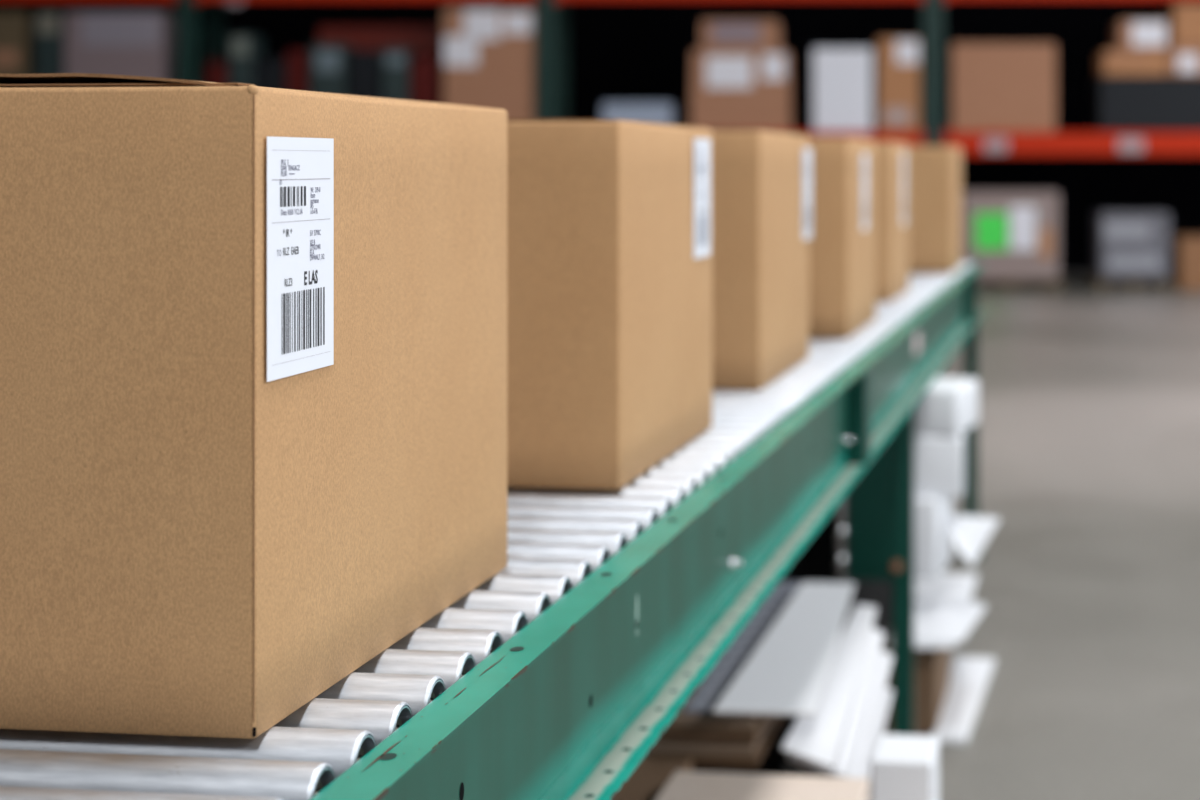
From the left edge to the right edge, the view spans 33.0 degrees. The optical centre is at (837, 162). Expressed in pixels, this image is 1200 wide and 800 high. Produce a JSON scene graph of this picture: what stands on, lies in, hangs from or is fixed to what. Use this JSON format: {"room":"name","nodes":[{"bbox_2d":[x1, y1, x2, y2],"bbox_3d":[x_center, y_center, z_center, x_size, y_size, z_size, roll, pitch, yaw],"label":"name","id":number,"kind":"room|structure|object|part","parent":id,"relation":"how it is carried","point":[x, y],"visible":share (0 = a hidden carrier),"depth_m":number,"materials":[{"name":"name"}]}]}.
{"room":"warehouse","nodes":[
{"label":"warehouse","id":0,"kind":"room"},
{"bbox_2d":[0,0,1199,272],"bbox_3d":[0.635,-2.500,27.954,34.000,8.000,0.400,0,0,7],"label":"wall","id":1,"kind":"structure","parent":0,"point":[621,51],"depth_m":27.82,"materials":[{"name":"black"}]},
{"bbox_2d":[869,272,1199,799],"bbox_3d":[-1.936,1.600,8.322,34.000,0.200,40.000,0,0,7],"label":"floor","id":2,"kind":"structure","parent":0,"point":[1088,581],"depth_m":7.66,"materials":[{"name":"concrete"}]},
{"bbox_2d":[0,262,984,799],"bbox_3d":[-0.249,0.950,4.500,0.780,1.101,7.380,0,0,7],"label":"conveyor","id":3,"kind":"object","parent":2,"relation":"on","point":[557,675],"visible":0.49,"depth_m":2.15,"materials":[{"name":"green metal"}]},
{"bbox_2d":[0,73,506,738],"bbox_3d":[-0.671,0.167,1.720,0.625,0.464,0.602,0,0,7],"label":"cardboard box","id":4,"kind":"object","parent":3,"relation":"on","point":[253,338],"visible":1,"depth_m":1.40,"materials":[{"name":"brown cardboard"}]},
{"bbox_2d":[507,119,711,489],"bbox_3d":[-0.475,0.172,2.765,0.505,0.454,0.594,0,0,7],"label":"cardboard box","id":5,"kind":"object","parent":3,"relation":"on","point":[609,222],"visible":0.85,"depth_m":2.45,"materials":[{"name":"brown cardboard"}]},
{"bbox_3d":[0.095,0.508,4.455,0.045,0.200,7.380,0,0,7],"label":"rail","id":6,"kind":"part","parent":3,"relation":"part of","materials":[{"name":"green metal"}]},
{"bbox_2d":[710,129,811,389],"bbox_3d":[-0.344,0.170,3.853,0.505,0.459,0.620,0,0,7],"label":"cardboard box","id":7,"kind":"object","parent":3,"relation":"on","point":[762,180],"visible":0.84,"depth_m":3.52,"materials":[{"name":"brown cardboard"}]},
{"bbox_3d":[0.005,0.813,4.904,0.022,0.408,0.022,0,0,7],"label":"tension rod","id":8,"kind":"part","parent":3,"relation":"part of","materials":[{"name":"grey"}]},
{"bbox_2d":[809,137,875,337],"bbox_3d":[-0.187,0.169,4.880,0.505,0.460,0.584,0,0,7],"label":"cardboard box","id":9,"kind":"object","parent":3,"relation":"on","point":[842,244],"visible":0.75,"depth_m":4.57,"materials":[{"name":"brown cardboard"}]},
{"bbox_3d":[0.043,0.509,4.059,0.039,0.193,0.100,0,0,7],"label":"rib plate","id":10,"kind":"part","parent":3,"relation":"part of","materials":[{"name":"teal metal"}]},
{"bbox_3d":[0.083,0.822,4.983,0.115,0.426,0.042,0,0,7],"label":"knee plate","id":11,"kind":"part","parent":3,"relation":"part of","materials":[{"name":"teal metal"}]},
{"bbox_2d":[876,141,908,301],"bbox_3d":[-0.060,0.168,6.061,0.505,0.463,0.584,0,0,7],"label":"cardboard box","id":12,"kind":"object","parent":3,"relation":"on","point":[892,158],"visible":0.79,"depth_m":5.80,"materials":[{"name":"brown cardboard"}]},
{"bbox_3d":[0.163,1.048,4.989,0.050,0.880,0.050,0,0,7],"label":"leg","id":13,"kind":"part","parent":3,"relation":"part of","materials":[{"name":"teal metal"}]},
{"bbox_2d":[909,145,960,272],"bbox_3d":[0.223,0.167,7.532,0.454,0.464,0.504,0,0,7],"label":"cardboard box","id":14,"kind":"object","parent":3,"relation":"on","point":[934,170],"visible":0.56,"depth_m":7.26,"materials":[{"name":"brown cardboard"}]},
{"bbox_3d":[0.506,0.509,7.599,0.039,0.193,0.100,0,0,7],"label":"rib plate","id":15,"kind":"part","parent":3,"relation":"part of","materials":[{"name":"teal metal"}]},
{"bbox_3d":[0.506,1.048,7.613,0.050,0.880,0.050,0,0,7],"label":"leg","id":16,"kind":"part","parent":3,"relation":"part of","materials":[{"name":"teal metal"}]},
{"bbox_3d":[0.506,1.494,7.613,0.090,0.012,0.090,0,0,7],"label":"foot plate","id":17,"kind":"part","parent":3,"relation":"part of","materials":[{"name":"metal"}]},
{"bbox_2d":[0,0,1199,154],"bbox_3d":[-1.057,-1.000,24.055,22.860,5.000,1.132,0,0,1],"label":"rack","id":18,"kind":"object","parent":2,"relation":"on","point":[552,16],"visible":0.41,"depth_m":23.49,"materials":[{"name":"teal"}]},
{"bbox_2d":[0,12,34,73],"bbox_3d":[-9.856,-1.076,24.131,0.430,1.427,0.856,0,0,1],"label":"cardboard box","id":19,"kind":"object","parent":18,"relation":"on","point":[17,29],"visible":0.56,"depth_m":23.71,"materials":[{"name":"brown cardboard"}]},
{"bbox_2d":[35,12,64,73],"bbox_3d":[-9.367,-1.076,24.123,0.310,1.427,0.856,0,0,1],"label":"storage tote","id":20,"kind":"object","parent":18,"relation":"on","point":[49,26],"visible":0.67,"depth_m":23.70,"materials":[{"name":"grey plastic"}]},
{"bbox_2d":[65,12,175,78],"bbox_3d":[-8.574,-1.075,24.109,1.180,1.425,0.856,0,0,1],"label":"box","id":21,"kind":"object","parent":18,"relation":"on","point":[114,43],"visible":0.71,"depth_m":23.69,"materials":[{"name":"grey"}]},
{"bbox_2d":[207,62,228,82],"bbox_3d":[-7.356,-0.779,23.917,0.238,0.833,0.500,0,0,1],"label":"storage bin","id":22,"kind":"object","parent":18,"relation":"on","point":[218,72],"visible":0.32,"depth_m":23.67,"materials":[{"name":"red plastic"}]},
{"bbox_2d":[229,34,263,84],"bbox_3d":[-7.071,-0.944,23.909,0.285,1.164,0.506,0,0,1],"label":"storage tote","id":23,"kind":"object","parent":18,"relation":"on","point":[243,48],"visible":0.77,"depth_m":23.67,"materials":[{"name":"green plastic"}]},
{"bbox_2d":[255,58,285,88],"bbox_3d":[-6.726,-0.802,23.907,0.357,0.879,0.500,0,0,1],"label":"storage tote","id":24,"kind":"object","parent":18,"relation":"on","point":[269,72],"visible":0.34,"depth_m":23.65,"materials":[{"name":"black plastic"}]},
{"bbox_2d":[286,50,309,90],"bbox_3d":[-6.405,-0.849,23.901,0.238,0.974,0.500,0,0,1],"label":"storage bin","id":25,"kind":"object","parent":18,"relation":"on","point":[297,61],"visible":0.34,"depth_m":23.65,"materials":[{"name":"red plastic"}]},
{"bbox_2d":[310,44,353,93],"bbox_3d":[-6.037,-0.885,23.892,0.404,1.044,0.506,0,0,1],"label":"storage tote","id":26,"kind":"object","parent":18,"relation":"on","point":[328,62],"visible":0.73,"depth_m":23.64,"materials":[{"name":"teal plastic"}]},
{"bbox_2d":[348,50,381,96],"bbox_3d":[-5.610,-0.849,23.888,0.356,0.973,0.500,0,0,1],"label":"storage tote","id":27,"kind":"object","parent":18,"relation":"on","point":[364,66],"visible":0.44,"depth_m":23.64,"materials":[{"name":"black plastic"}]},
{"bbox_2d":[318,26,440,57],"bbox_3d":[-5.572,-1.012,24.297,1.487,1.300,0.040,0,0,1],"label":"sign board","id":28,"kind":"object","parent":18,"relation":"on","point":[418,38],"visible":0.62,"depth_m":24.27,"materials":[{"name":"red"}]},
{"bbox_2d":[382,48,416,99],"bbox_3d":[-5.230,-0.861,23.878,0.308,0.996,0.506,0,0,1],"label":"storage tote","id":29,"kind":"object","parent":18,"relation":"on","point":[395,61],"visible":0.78,"depth_m":23.63,"materials":[{"name":"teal plastic"}]},
{"bbox_2d":[410,56,442,102],"bbox_3d":[-4.898,-0.813,23.876,0.308,0.901,0.500,0,0,1],"label":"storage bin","id":30,"kind":"object","parent":18,"relation":"on","point":[426,72],"visible":0.44,"depth_m":23.62,"materials":[{"name":"red plastic"}]},
{"bbox_2d":[443,8,535,118],"bbox_3d":[-4.125,-1.096,24.035,1.066,1.467,0.856,0,0,1],"label":"cardboard box","id":31,"kind":"object","parent":18,"relation":"on","point":[489,54],"visible":0.86,"depth_m":23.61,"materials":[{"name":"brown cardboard"}]},
{"bbox_2d":[602,103,677,124],"bbox_3d":[-2.369,-0.535,24.009,0.815,0.345,0.850,0,0,1],"label":"box","id":32,"kind":"object","parent":18,"relation":"on","point":[662,113],"visible":0.56,"depth_m":23.59,"materials":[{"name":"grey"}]},
{"bbox_2d":[690,50,792,131],"bbox_3d":[-1.148,-0.847,23.985,1.179,0.968,0.856,0,0,1],"label":"cardboard box","id":33,"kind":"object","parent":18,"relation":"on","point":[731,89],"visible":0.88,"depth_m":23.56,"materials":[{"name":"brown cardboard"}]},
{"bbox_2d":[701,20,780,49],"bbox_3d":[-1.154,-1.514,23.985,0.908,0.341,0.856,0,0,1],"label":"cardboard box","id":34,"kind":"object","parent":33,"relation":"on","point":[715,34],"visible":0.88,"depth_m":23.56,"materials":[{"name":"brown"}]},
{"bbox_2d":[813,48,871,131],"bbox_3d":[0.060,-0.858,23.968,0.695,0.991,0.850,0,0,1],"label":"box","id":35,"kind":"object","parent":18,"relation":"on","point":[842,77],"visible":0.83,"depth_m":23.55,"materials":[{"name":"white cardboard"}]},
{"bbox_2d":[878,38,919,131],"bbox_3d":[0.725,-0.916,23.954,0.494,1.108,0.856,0,0,1],"label":"cardboard box","id":36,"kind":"object","parent":18,"relation":"on","point":[898,58],"visible":0.91,"depth_m":23.53,"materials":[{"name":"brown cardboard"}]},
{"bbox_2d":[949,43,1055,131],"bbox_3d":[1.958,-0.886,23.936,1.221,1.048,0.850,0,0,1],"label":"cardboard box","id":37,"kind":"object","parent":18,"relation":"on","point":[994,87],"visible":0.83,"depth_m":23.51,"materials":[{"name":"brown cardboard"}]},
{"bbox_2d":[1092,76,1199,131],"bbox_3d":[3.758,-0.692,23.906,1.347,0.658,0.850,0,0,1],"label":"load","id":38,"kind":"object","parent":18,"relation":"on","point":[1119,103],"visible":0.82,"depth_m":23.48,"materials":[{"name":"black plastic"}]},
{"bbox_2d":[1096,50,1167,77],"bbox_3d":[3.506,-1.177,23.907,0.750,0.299,0.856,0,0,1],"label":"cardboard box","id":39,"kind":"object","parent":38,"relation":"on","point":[1108,62],"visible":0.92,"depth_m":23.49,"materials":[{"name":"brown cardboard"}]},
{"bbox_2d":[1112,20,1167,49],"bbox_3d":[3.600,-1.506,23.905,0.562,0.346,0.856,0,0,1],"label":"cardboard box","id":40,"kind":"object","parent":39,"relation":"on","point":[1126,34],"visible":0.89,"depth_m":23.48,"materials":[{"name":"cardboard"}]},
{"bbox_2d":[1166,46,1199,75],"bbox_3d":[4.168,-1.200,23.896,0.527,0.346,0.856,0,0,1],"label":"cardboard box","id":41,"kind":"object","parent":38,"relation":"on","point":[1182,60],"visible":0.81,"depth_m":23.48,"materials":[{"name":"cardboard"}]},
{"bbox_2d":[1164,4,1199,46],"bbox_3d":[4.191,-1.623,23.898,0.480,0.486,0.850,0,0,1],"label":"cardboard box","id":42,"kind":"object","parent":41,"relation":"on","point":[1183,20],"visible":0.74,"depth_m":23.48,"materials":[{"name":"brown cardboard"}]},
{"bbox_2d":[612,757,692,799],"bbox_3d":[-0.528,1.265,3.044,0.442,0.470,0.900,0,0,7],"label":"cardboard box","id":43,"kind":"object","parent":2,"relation":"on","point":[652,774],"visible":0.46,"depth_m":3.35,"materials":[{"name":"brown cardboard"}]},
{"bbox_2d":[656,771,868,799],"bbox_3d":[-0.153,1.250,2.936,0.322,0.500,0.682,0,0,7],"label":"cardboard box","id":44,"kind":"object","parent":2,"relation":"on","point":[683,785],"visible":1,"depth_m":3.20,"materials":[{"name":"beige cardboard"}]},
{"bbox_2d":[693,624,845,776],"bbox_3d":[-0.149,1.286,4.155,0.245,0.428,1.020,0,0,7],"label":"storage bin","id":45,"kind":"object","parent":2,"relation":"on","point":[775,761],"visible":0.12,"depth_m":3.66,"materials":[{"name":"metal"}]},
{"bbox_2d":[646,715,786,768],"bbox_3d":[-0.181,1.065,4.026,0.202,0.014,0.964,0,0,7],"label":"carton","id":46,"kind":"object","parent":45,"relation":"on","point":[712,765],"visible":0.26,"depth_m":3.54,"materials":[{"name":"brown cardboard"}]},
{"bbox_2d":[650,715,785,764],"bbox_3d":[-0.172,1.049,4.011,0.194,0.014,0.990,0,0,7],"label":"carton","id":47,"kind":"object","parent":46,"relation":"on","point":[754,759],"visible":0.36,"depth_m":3.52,"materials":[{"name":"brown cardboard"}]},
{"bbox_2d":[650,715,775,754],"bbox_3d":[-0.186,1.034,4.015,0.204,0.014,0.987,0,0,7],"label":"carton","id":48,"kind":"object","parent":47,"relation":"on","point":[677,747],"visible":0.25,"depth_m":3.53,"materials":[{"name":"cardboard"}]},
{"bbox_2d":[657,715,771,744],"bbox_3d":[-0.185,1.018,4.019,0.203,0.014,0.978,0,0,7],"label":"carton","id":49,"kind":"object","parent":48,"relation":"on","point":[664,737],"visible":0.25,"depth_m":3.53,"materials":[{"name":"brown cardboard"}]},
{"bbox_2d":[663,714,768,737],"bbox_3d":[-0.179,1.003,4.014,0.199,0.014,0.986,0,0,7],"label":"carton","id":50,"kind":"object","parent":49,"relation":"on","point":[753,732],"visible":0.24,"depth_m":3.53,"materials":[{"name":"brown cardboard"}]},
{"bbox_2d":[670,582,799,727],"bbox_3d":[-0.179,0.984,4.090,0.206,0.022,1.124,0,0,7],"label":"carton","id":51,"kind":"object","parent":50,"relation":"on","point":[688,719],"depth_m":3.83,"materials":[{"name":"grey cardboard"}]},
{"bbox_3d":[-0.194,0.975,4.103,0.074,0.006,1.102,0,0,7],"label":"perforated strip","id":52,"kind":"part","parent":51,"relation":"part of","materials":[{"name":"white cardboard"}]},
{"bbox_2d":[713,582,854,715],"bbox_3d":[-0.058,0.966,4.058,0.162,0.037,1.222,0,0,7],"label":"sheet","id":53,"kind":"object","parent":51,"relation":"on","point":[787,672],"visible":1,"depth_m":3.88,"materials":[{"name":"white paper"}]},
{"bbox_2d":[798,651,892,777],"bbox_3d":[0.033,1.097,4.047,0.110,0.075,0.784,0,0,7],"label":"sheet","id":54,"kind":"object","parent":45,"relation":"on","point":[885,659],"visible":0.34,"depth_m":4.03,"materials":[{"name":"white paper"}]},
{"bbox_2d":[788,628,883,777],"bbox_3d":[0.023,1.052,3.995,0.105,0.075,0.916,0,0,7],"label":"sheet","id":55,"kind":"object","parent":54,"relation":"on","point":[843,762],"visible":0.38,"depth_m":3.87,"materials":[{"name":"white paper"}]},
{"bbox_2d":[782,604,876,769],"bbox_3d":[0.017,1.026,4.003,0.090,0.048,1.084,0,0,7],"label":"sheet","id":56,"kind":"object","parent":55,"relation":"on","point":[817,739],"visible":0.88,"depth_m":3.82,"materials":[{"name":"white paper"}]},
{"bbox_2d":[860,687,892,778],"bbox_3d":[0.041,1.158,4.120,0.108,0.056,0.581,0,0,7],"label":"sheet","id":57,"kind":"object","parent":45,"relation":"in","point":[884,708],"visible":0.16,"depth_m":4.15,"materials":[{"name":"white paper"}]},
{"bbox_2d":[779,492,891,650],"bbox_3d":[-0.108,1.100,6.033,0.500,0.800,1.790,0,0,7],"label":"storage bin","id":58,"kind":"object","parent":2,"relation":"on","point":[816,563],"visible":0.02,"depth_m":5.15,"materials":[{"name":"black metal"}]},
{"bbox_2d":[870,734,938,799],"bbox_3d":[0.116,1.250,3.424,0.104,0.500,0.160,0,0,7],"label":"carton","id":59,"kind":"object","parent":2,"relation":"on","point":[902,767],"visible":1,"depth_m":3.35,"materials":[{"name":"white cardboard"}]},
{"bbox_2d":[886,637,949,734],"bbox_3d":[0.224,1.387,5.499,0.132,0.225,0.500,0,0,7],"label":"cardboard box","id":60,"kind":"object","parent":2,"relation":"on","point":[931,666],"visible":0.5,"depth_m":5.25,"materials":[{"name":"brown cardboard"}]},
{"bbox_2d":[890,573,977,648],"bbox_3d":[0.255,1.244,5.591,0.220,0.018,0.875,0,0,7],"label":"carton","id":61,"kind":"object","parent":60,"relation":"on","point":[959,585],"visible":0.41,"depth_m":5.85,"materials":[{"name":"white cardboard"}]},
{"bbox_2d":[914,585,985,642],"bbox_3d":[0.291,1.232,5.474,0.217,0.021,0.612,0,0,7],"label":"carton","id":62,"kind":"object","parent":61,"relation":"on","point":[939,617],"visible":0.88,"depth_m":5.43,"materials":[{"name":"white cardboard"}]},
{"bbox_2d":[914,496,951,578],"bbox_3d":[0.249,1.018,5.546,0.098,0.216,0.280,0,0,11],"label":"carton","id":63,"kind":"object","parent":62,"relation":"on","point":[932,532],"visible":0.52,"depth_m":5.41,"materials":[{"name":"white cardboard"}]},
{"bbox_2d":[914,432,963,496],"bbox_3d":[0.252,0.830,5.616,0.202,0.164,0.320,0,0,3],"label":"carton","id":64,"kind":"object","parent":63,"relation":"on","point":[938,461],"visible":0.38,"depth_m":5.46,"materials":[{"name":"white cardboard"}]},
{"bbox_2d":[914,377,977,436],"bbox_3d":[0.286,0.683,5.611,0.164,0.132,0.300,0,0,15],"label":"carton","id":65,"kind":"object","parent":64,"relation":"on","point":[948,407],"visible":0.73,"depth_m":5.47,"materials":[{"name":"white cardboard"}]},
{"bbox_2d":[945,514,999,565],"bbox_3d":[0.366,1.032,5.476,0.152,0.127,0.130,0,0,7],"label":"sheet","id":66,"kind":"object","parent":63,"relation":"attached to","point":[970,534],"visible":1,"depth_m":5.48,"materials":[{"name":"white paper"}]},
{"bbox_2d":[933,656,994,743],"bbox_3d":[0.356,1.492,5.588,0.121,0.014,0.864,0,0,7],"label":"carton","id":67,"kind":"object","parent":2,"relation":"on","point":[969,676],"visible":0.95,"depth_m":5.56,"materials":[{"name":"white cardboard"}]},
{"bbox_2d":[977,279,1061,290],"bbox_3d":[2.025,1.440,23.980,1.218,0.120,1.000,0,0,1],"label":"wooden pallet","id":68,"kind":"object","parent":2,"relation":"on","point":[1056,285],"visible":0.48,"depth_m":23.49,"materials":[{"name":"wood"}]},
{"bbox_2d":[961,191,1058,279],"bbox_3d":[2.040,0.859,23.932,1.127,1.037,0.856,0,0,1],"label":"cardboard box","id":69,"kind":"object","parent":68,"relation":"on","point":[1015,234],"visible":0.93,"depth_m":23.51,"materials":[{"name":"brown cardboard"}]},
{"bbox_2d":[1088,276,1171,290],"bbox_3d":[3.487,1.440,23.955,0.865,0.120,1.000,0,0,1],"label":"wooden pallet","id":70,"kind":"object","parent":2,"relation":"on","point":[1133,285],"visible":0.77,"depth_m":23.49,"materials":[{"name":"wood"}]},
{"bbox_2d":[1093,211,1169,279],"bbox_3d":[3.500,0.983,23.907,0.808,0.791,0.856,0,0,1],"label":"box","id":71,"kind":"object","parent":70,"relation":"on","point":[1127,245],"visible":1,"depth_m":23.48,"materials":[{"name":"grey"}]},
{"bbox_2d":[1169,235,1199,290],"bbox_3d":[4.285,1.190,23.897,0.527,0.620,0.850,0,0,1],"label":"cardboard box","id":72,"kind":"object","parent":2,"relation":"on","point":[1184,249],"visible":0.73,"depth_m":23.48,"materials":[{"name":"brown cardboard"}]}
]}

